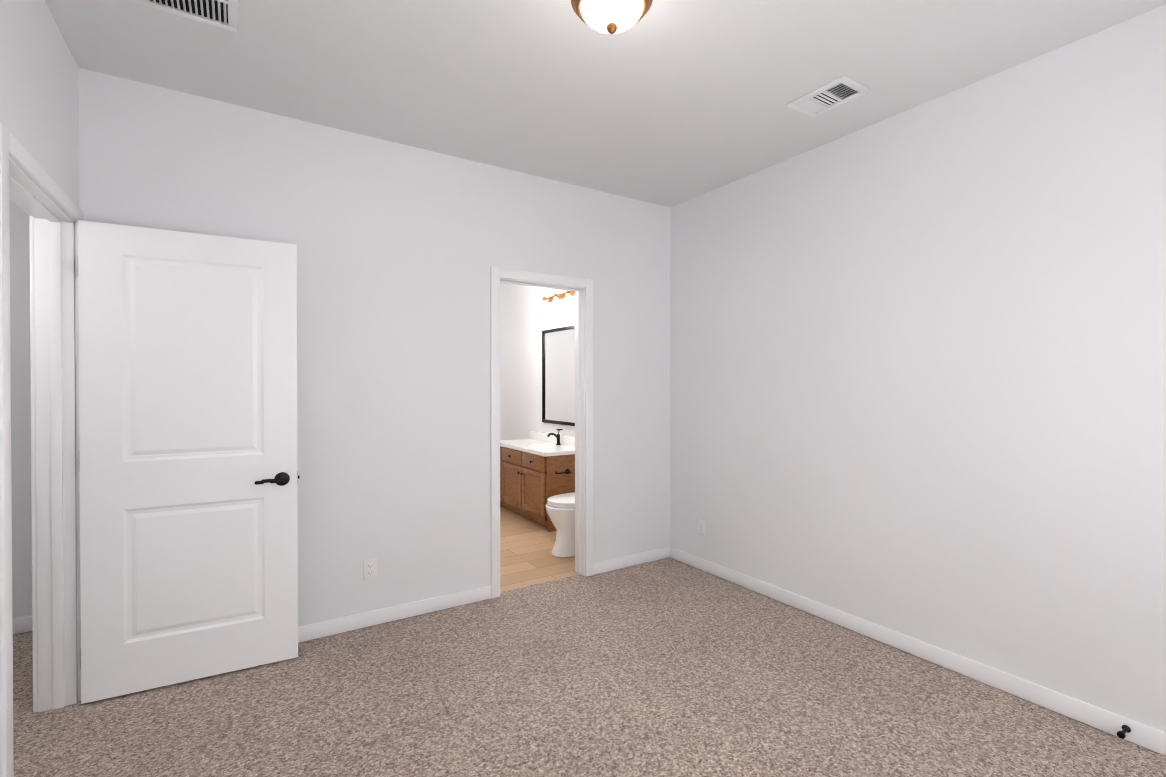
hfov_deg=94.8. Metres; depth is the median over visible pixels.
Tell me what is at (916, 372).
wall
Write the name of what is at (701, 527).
electrical outlet
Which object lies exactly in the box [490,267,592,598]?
door frame
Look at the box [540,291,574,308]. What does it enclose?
vanity light bar
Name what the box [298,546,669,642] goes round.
baseboard
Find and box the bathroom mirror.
[542,325,574,425]
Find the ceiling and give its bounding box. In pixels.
[45,0,1165,206]
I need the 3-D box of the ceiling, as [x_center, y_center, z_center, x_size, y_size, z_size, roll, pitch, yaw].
[0.362,-1.447,1.520,3.670,0.100,4.400,0,0,-33]
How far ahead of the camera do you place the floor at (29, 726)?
2.22 m
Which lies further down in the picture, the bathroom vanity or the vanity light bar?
the bathroom vanity
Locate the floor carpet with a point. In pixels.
(667, 667)
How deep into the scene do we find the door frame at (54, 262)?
2.22 m
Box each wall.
[0,0,78,207]
[9,200,31,618]
[79,68,669,626]
[500,4,1165,731]
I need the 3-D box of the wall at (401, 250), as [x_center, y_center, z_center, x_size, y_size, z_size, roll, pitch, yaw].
[-0.794,-0.039,3.330,3.430,2.740,0.120,0,0,-33]
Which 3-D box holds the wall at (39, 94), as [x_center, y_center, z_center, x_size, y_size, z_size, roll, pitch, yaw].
[-1.132,-0.020,0.571,0.120,2.740,4.400,0,0,-33]
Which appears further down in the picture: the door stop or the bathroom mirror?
the door stop
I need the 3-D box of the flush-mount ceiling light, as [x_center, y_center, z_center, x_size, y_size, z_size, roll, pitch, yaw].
[0.100,-1.316,1.864,0.286,0.165,0.286,0,0,-33]
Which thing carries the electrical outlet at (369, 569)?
attached to the wall at (401, 250)
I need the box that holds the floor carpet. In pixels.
[19,557,1165,776]
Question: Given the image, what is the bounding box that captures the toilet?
[545,492,574,556]
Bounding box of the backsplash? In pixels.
[529,430,574,444]
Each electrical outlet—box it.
[363,558,376,580]
[698,519,705,535]
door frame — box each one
[0,122,81,776]
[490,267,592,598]
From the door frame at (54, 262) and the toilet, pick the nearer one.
the door frame at (54, 262)
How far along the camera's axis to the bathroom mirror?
5.63 m
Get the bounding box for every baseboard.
[13,616,31,633]
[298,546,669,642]
[670,547,1165,755]
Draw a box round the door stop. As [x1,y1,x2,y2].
[1117,725,1130,738]
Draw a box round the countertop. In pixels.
[500,437,574,452]
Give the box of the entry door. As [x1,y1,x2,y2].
[77,220,299,703]
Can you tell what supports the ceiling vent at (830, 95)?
in the ceiling
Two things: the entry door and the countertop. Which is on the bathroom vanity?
the countertop
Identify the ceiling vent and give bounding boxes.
[128,0,237,32]
[787,76,869,117]
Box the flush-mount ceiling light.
[571,0,652,33]
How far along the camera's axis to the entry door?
2.42 m
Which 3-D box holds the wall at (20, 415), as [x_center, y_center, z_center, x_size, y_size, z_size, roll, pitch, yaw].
[-3.326,-0.036,2.822,1.140,2.740,0.120,0,0,-33]
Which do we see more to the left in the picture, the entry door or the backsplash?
the entry door
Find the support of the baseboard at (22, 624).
attached to the wall at (20, 415)
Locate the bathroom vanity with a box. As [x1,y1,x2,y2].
[500,445,574,531]
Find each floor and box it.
[13,631,56,776]
[500,506,577,591]
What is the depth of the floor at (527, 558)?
4.24 m
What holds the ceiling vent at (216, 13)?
in the ceiling
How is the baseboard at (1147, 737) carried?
attached to the wall at (916, 372)

